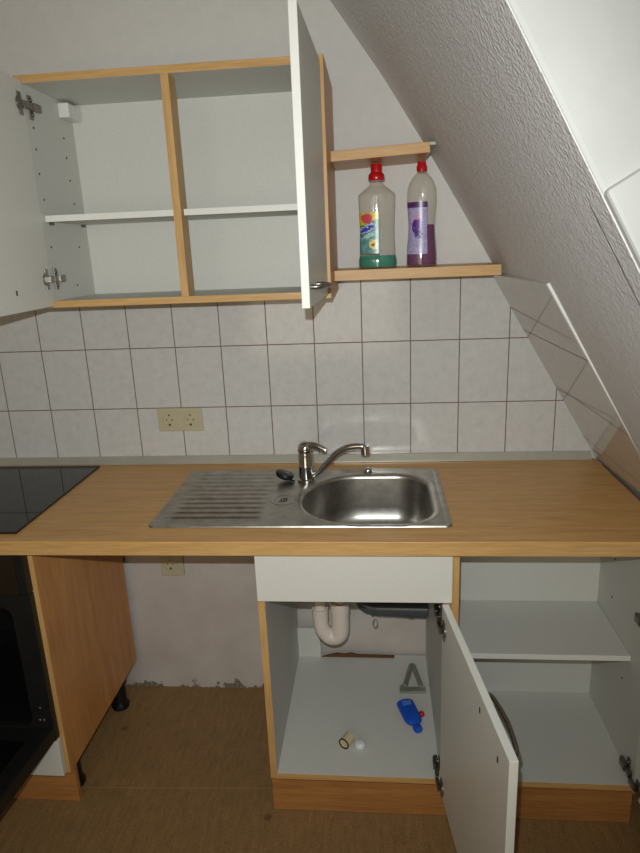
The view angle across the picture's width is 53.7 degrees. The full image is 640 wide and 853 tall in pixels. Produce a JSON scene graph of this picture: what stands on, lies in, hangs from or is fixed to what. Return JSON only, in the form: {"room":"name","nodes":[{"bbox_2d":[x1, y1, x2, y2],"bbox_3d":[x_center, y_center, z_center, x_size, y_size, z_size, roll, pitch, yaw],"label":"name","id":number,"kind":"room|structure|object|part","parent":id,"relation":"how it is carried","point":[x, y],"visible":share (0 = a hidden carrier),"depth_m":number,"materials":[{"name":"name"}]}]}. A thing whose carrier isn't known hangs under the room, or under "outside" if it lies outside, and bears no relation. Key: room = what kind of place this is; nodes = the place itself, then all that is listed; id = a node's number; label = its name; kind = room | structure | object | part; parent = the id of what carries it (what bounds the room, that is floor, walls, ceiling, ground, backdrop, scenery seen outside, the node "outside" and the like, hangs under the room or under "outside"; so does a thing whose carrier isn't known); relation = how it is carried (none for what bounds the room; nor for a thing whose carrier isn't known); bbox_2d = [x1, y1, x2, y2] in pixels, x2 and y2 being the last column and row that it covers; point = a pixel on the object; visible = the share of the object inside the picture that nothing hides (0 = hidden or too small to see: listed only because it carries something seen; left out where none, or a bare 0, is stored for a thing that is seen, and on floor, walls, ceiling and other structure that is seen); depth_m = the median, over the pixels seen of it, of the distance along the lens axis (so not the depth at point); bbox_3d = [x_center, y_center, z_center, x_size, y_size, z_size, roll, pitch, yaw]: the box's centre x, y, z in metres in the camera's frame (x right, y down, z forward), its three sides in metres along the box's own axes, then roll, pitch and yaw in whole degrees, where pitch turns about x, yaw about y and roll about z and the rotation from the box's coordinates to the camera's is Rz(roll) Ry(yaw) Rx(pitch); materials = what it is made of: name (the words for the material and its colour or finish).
{"room":"kitchen","nodes":[
{"label":"kitchen","id":0,"kind":"room"},
{"bbox_2d":[0,0,601,687],"bbox_3d":[-0.261,-0.233,2.075,3.700,2.500,0.092,-1,16,5],"label":"wall","id":1,"kind":"structure","parent":0,"point":[200,627],"depth_m":1.85,"materials":[{"name":"paint"}]},
{"bbox_2d":[0,0,338,316],"bbox_3d":[-0.362,-0.585,1.556,0.804,0.560,0.710,-1,16,5],"label":"upper cabinet","id":2,"kind":"object","parent":1,"relation":"attached to","point":[213,181],"visible":1,"depth_m":1.75,"materials":[{"name":"white laminate"}]},
{"bbox_2d":[15,90,28,115],"bbox_3d":[-0.722,-0.785,1.535,0.012,0.052,0.051,-1,16,5],"label":"hinge","id":3,"kind":"object","parent":2,"relation":"on","point":[21,99],"depth_m":1.53,"materials":[{"name":"silver metal"}]},
{"bbox_3d":[-0.734,-0.531,1.433,0.016,0.542,0.375,-2,16,3],"label":"door","id":4,"kind":"part","parent":2,"relation":"part of","materials":[{"name":"white laminate"}]},
{"bbox_2d":[43,269,54,289],"bbox_3d":[-0.705,-0.384,1.648,0.012,0.052,0.051,-1,16,5],"label":"hinge","id":5,"kind":"object","parent":2,"relation":"on","point":[48,274],"depth_m":1.65,"materials":[{"name":"silver metal"}]},
{"bbox_3d":[-0.716,-0.631,1.773,0.018,0.560,0.329,-1,16,5],"label":"panel","id":6,"kind":"part","parent":2,"relation":"part of","materials":[{"name":"white laminate"}]},
{"bbox_3d":[-0.357,-0.898,1.666,0.724,0.018,0.329,-1,16,5],"label":"panel","id":7,"kind":"part","parent":2,"relation":"part of","materials":[{"name":"white laminate"}]},
{"bbox_2d":[45,203,297,224],"bbox_3d":[-0.346,-0.579,1.728,0.722,0.016,0.240,-1,16,5],"label":"shelf","id":8,"kind":"object","parent":2,"relation":"attached to","point":[275,212],"depth_m":1.65,"materials":[{"name":"white laminate"}]},
{"bbox_3d":[-0.338,-0.665,1.836,0.724,0.524,0.008,-1,16,5],"label":"panel","id":9,"kind":"part","parent":2,"relation":"part of","materials":[{"name":"white laminate"}]},
{"bbox_3d":[-0.335,-0.377,1.812,0.724,0.018,0.329,-1,16,5],"label":"panel","id":10,"kind":"part","parent":2,"relation":"part of","materials":[{"name":"white plastic"}]},
{"bbox_3d":[-0.018,-0.544,1.365,0.017,0.537,0.378,-1,16,7],"label":"door","id":11,"kind":"part","parent":2,"relation":"part of","materials":[{"name":"white laminate"}]},
{"bbox_3d":[0.005,-0.295,1.319,0.039,0.010,0.110,-1,16,5],"label":"handle","id":12,"kind":"part","parent":2,"relation":"part of","materials":[{"name":"silver metal"}]},
{"bbox_3d":[0.023,-0.643,1.705,0.018,0.560,0.329,-1,16,5],"label":"panel","id":13,"kind":"part","parent":2,"relation":"part of","materials":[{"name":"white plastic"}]},
{"bbox_2d":[160,556,184,574],"bbox_3d":[-0.526,0.493,2.248,0.084,0.081,0.016,-1,16,5],"label":"socket","id":14,"kind":"object","parent":1,"relation":"attached to","point":[170,565],"visible":0.9,"depth_m":2.24,"materials":[{"name":"beige plastic"}]},
{"bbox_2d":[157,407,203,430],"bbox_3d":[-0.462,-0.022,2.090,0.151,0.079,0.012,-1,16,5],"label":"double socket","id":15,"kind":"object","parent":1,"relation":"attached to","point":[169,419],"visible":1,"depth_m":2.09,"materials":[{"name":"beige plastic"}]},
{"bbox_2d":[0,275,597,459],"bbox_3d":[-0.607,-0.154,2.076,2.987,0.604,0.008,-1,16,5],"label":"backsplash","id":16,"kind":"structure","parent":1,"relation":"attached to","point":[435,364],"depth_m":2.03,"materials":[{"name":"white tile"}]},
{"bbox_2d":[330,141,435,170],"bbox_3d":[0.171,-0.740,1.736,0.273,0.036,0.206,-1,16,5],"label":"wall shelf","id":17,"kind":"object","parent":1,"relation":"attached to","point":[410,153],"depth_m":1.65,"materials":[{"name":"brown wood"}]},
{"bbox_3d":[0.295,-0.749,1.695,0.018,0.008,0.146,-1,16,5],"label":"shelf end strip","id":18,"kind":"part","parent":17,"relation":"part of","materials":[{"name":"white plastic"}]},
{"bbox_2d":[334,262,501,280],"bbox_3d":[0.272,-0.445,1.811,0.449,0.028,0.206,-1,16,5],"label":"wall shelf","id":19,"kind":"object","parent":1,"relation":"attached to","point":[462,269],"visible":1,"depth_m":1.72,"materials":[{"name":"brown wood"}]},
{"bbox_2d":[358,163,396,267],"bbox_3d":[0.160,-0.588,1.772,0.108,0.277,0.067,-1,16,5],"label":"bottle","id":20,"kind":"object","parent":19,"relation":"on","point":[369,222],"visible":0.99,"depth_m":1.76,"materials":[{"name":"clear plastic"}]},
{"bbox_2d":[407,161,436,266],"bbox_3d":[0.283,-0.590,1.760,0.084,0.277,0.061,-1,16,5],"label":"bottle","id":21,"kind":"object","parent":19,"relation":"on","point":[421,248],"visible":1,"depth_m":1.75,"materials":[{"name":"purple plastic"}]},
{"bbox_2d":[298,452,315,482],"bbox_3d":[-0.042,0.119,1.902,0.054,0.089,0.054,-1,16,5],"label":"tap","id":22,"kind":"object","parent":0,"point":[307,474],"depth_m":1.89,"materials":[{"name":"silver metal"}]},
{"bbox_2d":[0,685,639,852],"bbox_3d":[-0.343,1.435,0.884,3.700,0.060,3.300,-1,16,5],"label":"floor","id":23,"kind":"structure","parent":0,"point":[179,769],"depth_m":1.87,"materials":[{"name":"brown carpet"}]},
{"bbox_2d":[14,555,135,800],"bbox_3d":[-1.011,0.664,2.025,0.600,0.860,0.544,-1,16,5],"label":"base cabinet","id":24,"kind":"object","parent":23,"relation":"on","point":[82,604],"visible":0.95,"depth_m":1.91,"materials":[{"name":"brown wood"}]},
{"bbox_2d":[0,555,59,814],"bbox_3d":[-1.035,0.609,1.718,0.566,0.584,0.926,-1,16,5],"label":"oven","id":25,"kind":"object","parent":24,"relation":"in","point":[29,728],"visible":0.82,"depth_m":1.71,"materials":[{"name":"black glass"}]},
{"bbox_3d":[-1.055,0.383,1.670,0.542,0.122,0.026,-1,16,5],"label":"control panel","id":26,"kind":"part","parent":25,"relation":"part of","materials":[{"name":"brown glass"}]},
{"bbox_3d":[-0.772,0.379,1.644,0.022,0.122,0.026,-1,16,5],"label":"trim","id":27,"kind":"part","parent":25,"relation":"part of","materials":[{"name":"black metal"}]},
{"bbox_3d":[-1.031,0.665,1.751,0.566,0.460,0.022,-1,16,5],"label":"frame","id":28,"kind":"part","parent":25,"relation":"part of","materials":[{"name":"black metal"}]},
{"bbox_3d":[-1.028,0.949,1.833,0.587,0.118,0.017,-1,16,5],"label":"drawer","id":29,"kind":"part","parent":24,"relation":"part of","materials":[{"name":"white laminate"}]},
{"bbox_2d":[254,556,518,852],"bbox_3d":[0.128,0.710,1.689,0.567,0.860,1.059,-1,16,5],"label":"base cabinet","id":30,"kind":"object","parent":23,"relation":"on","point":[463,764],"depth_m":1.76,"materials":[{"name":"white laminate"}]},
{"bbox_3d":[-0.120,0.573,1.940,0.019,0.712,0.544,-1,16,5],"label":"panel","id":31,"kind":"part","parent":30,"relation":"part of","materials":[{"name":"white plastic"}]},
{"bbox_3d":[-0.037,0.769,2.258,0.081,0.116,0.008,-1,16,5],"label":"panel","id":32,"kind":"part","parent":30,"relation":"part of","materials":[{"name":"white plastic"}]},
{"bbox_2d":[0,451,639,556],"bbox_3d":[-0.483,0.210,1.851,2.683,0.063,0.599,-1,16,5],"label":"countertop","id":33,"kind":"structure","parent":30,"relation":"on","point":[537,508],"depth_m":1.66,"materials":[{"name":"brown wood"}]},
{"bbox_2d":[0,466,99,533],"bbox_3d":[-1.054,0.209,1.904,0.588,0.004,0.516,-1,16,5],"label":"cooktop","id":34,"kind":"object","parent":33,"relation":"in","point":[26,493],"visible":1,"depth_m":1.93,"materials":[{"name":"black glass"}]},
{"bbox_3d":[-0.469,0.113,2.124,2.665,0.024,0.021,-1,16,5],"label":"sealing strip","id":35,"kind":"part","parent":33,"relation":"part of","materials":[{"name":"grey plastic"}]},
{"bbox_2d":[148,467,452,527],"bbox_3d":[-0.039,0.265,1.821,0.782,0.175,0.429,-1,16,5],"label":"sink","id":36,"kind":"object","parent":33,"relation":"in","point":[367,497],"visible":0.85,"depth_m":1.88,"materials":[{"name":"silver metal"}]},
{"bbox_2d":[276,469,294,481],"bbox_3d":[-0.104,0.148,1.916,0.059,0.033,0.050,-1,16,5],"label":"plug","id":37,"kind":"object","parent":36,"relation":"on","point":[283,474],"visible":1,"depth_m":1.90,"materials":[{"name":"black plastic"}]},
{"bbox_2d":[312,602,349,644],"bbox_3d":[0.035,0.495,1.988,0.154,0.368,0.369,-9,17,-22],"label":"pipe","id":38,"kind":"object","parent":36,"relation":"attached to","point":[337,634],"visible":0.56,"depth_m":1.95,"materials":[{"name":"white plastic"}]},
{"bbox_3d":[0.133,0.279,1.793,0.352,0.150,0.347,-1,16,5],"label":"bowl","id":39,"kind":"part","parent":36,"relation":"part of","materials":[{"name":"silver metal"}]},
{"bbox_3d":[0.149,0.133,1.964,0.026,0.015,0.026,-1,16,5],"label":"overflow knob","id":40,"kind":"part","parent":36,"relation":"part of","materials":[{"name":"silver metal"}]},
{"bbox_2d":[297,441,369,482],"bbox_3d":[0.039,0.103,1.881,0.220,0.124,0.054,1,16,11],"label":"mixer tap","id":41,"kind":"object","parent":33,"relation":"on","point":[307,474],"visible":1,"depth_m":1.87,"materials":[{"name":"silver metal"}]},
{"bbox_3d":[-0.023,0.059,1.881,0.091,0.034,0.052,-1,16,5],"label":"lever","id":42,"kind":"part","parent":41,"relation":"part of","materials":[{"name":"silver metal"}]},
{"bbox_3d":[0.057,0.103,1.874,0.182,0.115,0.025,0,16,10],"label":"spout","id":43,"kind":"part","parent":41,"relation":"part of","materials":[{"name":"silver metal"}]},
{"bbox_2d":[339,731,354,748],"bbox_3d":[0.079,0.920,1.855,0.034,0.034,0.036,8,19,34],"label":"cork","id":44,"kind":"object","parent":30,"relation":"on","point":[348,737],"visible":1,"depth_m":1.85,"materials":[{"name":"beige wood"}]},
{"bbox_3d":[0.082,0.373,1.571,0.486,0.134,0.017,-1,16,5],"label":"rail","id":45,"kind":"part","parent":30,"relation":"part of","materials":[{"name":"white plastic"}]},
{"bbox_3d":[0.129,0.902,2.012,0.452,0.019,0.544,-1,16,5],"label":"panel","id":46,"kind":"part","parent":30,"relation":"part of","materials":[{"name":"white laminate"}]},
{"bbox_3d":[0.117,0.929,1.849,0.032,0.017,0.032,-1,16,5],"label":"plastic cap","id":47,"kind":"part","parent":30,"relation":"part of","materials":[{"name":"white plastic"}]},
{"bbox_2d":[356,602,427,627],"bbox_3d":[0.240,0.620,2.124,0.238,0.091,0.067,-1,16,5],"label":"sink basin","id":48,"kind":"object","parent":30,"relation":"in","point":[384,609],"visible":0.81,"depth_m":2.10,"materials":[{"name":"grey metal"}]},
{"bbox_2d":[397,698,424,732],"bbox_3d":[0.287,0.888,1.944,0.070,0.028,0.129,-6,16,-11],"label":"plastic bottle","id":49,"kind":"object","parent":30,"relation":"on","point":[407,707],"visible":1,"depth_m":1.94,"materials":[{"name":"blue plastic"}]},
{"bbox_3d":[0.307,0.843,2.117,0.084,0.022,0.137,-1,16,5],"label":"metal bracket","id":50,"kind":"part","parent":30,"relation":"part of","materials":[{"name":"grey metal"}]},
{"bbox_3d":[0.349,0.565,1.897,0.018,0.712,0.544,-1,16,5],"label":"panel","id":51,"kind":"part","parent":30,"relation":"part of","materials":[{"name":"white plastic"}]},
{"bbox_2d":[435,777,442,797],"bbox_3d":[0.318,0.959,1.685,0.012,0.052,0.051,-3,16,-2],"label":"hinge","id":52,"kind":"object","parent":30,"relation":"on","point":[439,782],"depth_m":1.68,"materials":[{"name":"silver metal"}]},
{"bbox_2d":[437,620,445,641],"bbox_3d":[0.298,0.500,1.556,0.012,0.052,0.051,-3,16,-2],"label":"hinge","id":53,"kind":"object","parent":30,"relation":"on","point":[441,628],"depth_m":1.55,"materials":[{"name":"silver metal"}]},
{"bbox_3d":[0.332,0.779,1.397,0.017,0.568,0.498,-3,16,-2],"label":"door","id":54,"kind":"part","parent":30,"relation":"part of","materials":[{"name":"white laminate"}]},
{"bbox_3d":[0.349,0.566,1.209,0.028,0.010,0.170,-3,16,-2],"label":"handle","id":55,"kind":"part","parent":30,"relation":"part of","materials":[{"name":"silver metal"}]},
{"bbox_2d":[446,556,639,822],"bbox_3d":[0.626,0.700,1.650,0.572,0.860,1.043,-1,16,5],"label":"base cabinet","id":56,"kind":"object","parent":23,"relation":"on","point":[555,641],"visible":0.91,"depth_m":1.83,"materials":[{"name":"white laminate"}]},
{"bbox_3d":[0.368,0.565,1.895,0.019,0.712,0.544,-1,16,5],"label":"panel","id":57,"kind":"part","parent":56,"relation":"part of","materials":[{"name":"brown wood"}]},
{"bbox_3d":[0.619,0.525,1.964,0.468,0.692,0.008,-1,16,5],"label":"panel","id":58,"kind":"part","parent":56,"relation":"part of","materials":[{"name":"white plastic"}]},
{"bbox_3d":[0.608,0.586,1.835,0.466,0.016,0.271,-1,16,5],"label":"shelf","id":59,"kind":"part","parent":56,"relation":"part of","materials":[{"name":"white plastic"}]},
{"bbox_3d":[0.625,0.894,1.966,0.468,0.019,0.544,-1,16,5],"label":"panel","id":60,"kind":"part","parent":56,"relation":"part of","materials":[{"name":"white laminate"}]},
{"bbox_3d":[0.853,0.557,1.850,0.019,0.712,0.544,-1,16,5],"label":"panel","id":61,"kind":"part","parent":56,"relation":"part of","materials":[{"name":"white plastic"}]},
{"bbox_2d":[628,778,639,799],"bbox_3d":[0.824,0.946,1.656,0.012,0.052,0.051,-2,16,0],"label":"hinge","id":62,"kind":"object","parent":56,"relation":"on","point":[633,783],"depth_m":1.65,"materials":[{"name":"silver metal"}]},
{"bbox_3d":[0.826,0.700,1.348,0.017,0.705,0.498,-2,16,0],"label":"door","id":63,"kind":"part","parent":56,"relation":"part of","materials":[{"name":"white wood"}]},
{"bbox_2d":[330,0,639,500],"bbox_3d":[0.580,0.224,0.412,1.688,2.651,3.212,-1,16,5],"label":"wall","id":64,"kind":"structure","parent":0,"point":[466,75],"depth_m":1.12,"materials":[{"name":"paint"}]},
{"bbox_2d":[493,272,639,496],"bbox_3d":[0.686,-0.106,1.679,0.357,0.594,0.574,-1,16,4],"label":"backsplash","id":65,"kind":"structure","parent":64,"relation":"attached to","point":[531,301],"depth_m":1.63,"materials":[{"name":"white tile"}]},
{"bbox_2d":[508,0,639,210],"bbox_3d":[0.462,-0.456,0.296,1.286,1.724,0.960,-1,16,5],"label":"window","id":66,"kind":"structure","parent":64,"relation":"attached to","point":[587,52],"depth_m":0.76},
{"bbox_2d":[546,282,637,451],"bbox_3d":[0.668,-0.028,1.399,0.358,0.592,0.007,-1,16,4],"label":"trim","id":67,"kind":"structure","parent":64,"relation":"attached to","point":[548,284],"depth_m":1.36,"materials":[{"name":"white plastic"}]},
{"bbox_2d":[604,169,639,269],"bbox_3d":[0.761,-0.160,0.806,0.794,0.855,0.034,-1,16,5],"label":"trim","id":68,"kind":"structure","parent":64,"relation":"attached to","point":[622,198],"depth_m":0.79,"materials":[{"name":"white plastic"}]}
]}

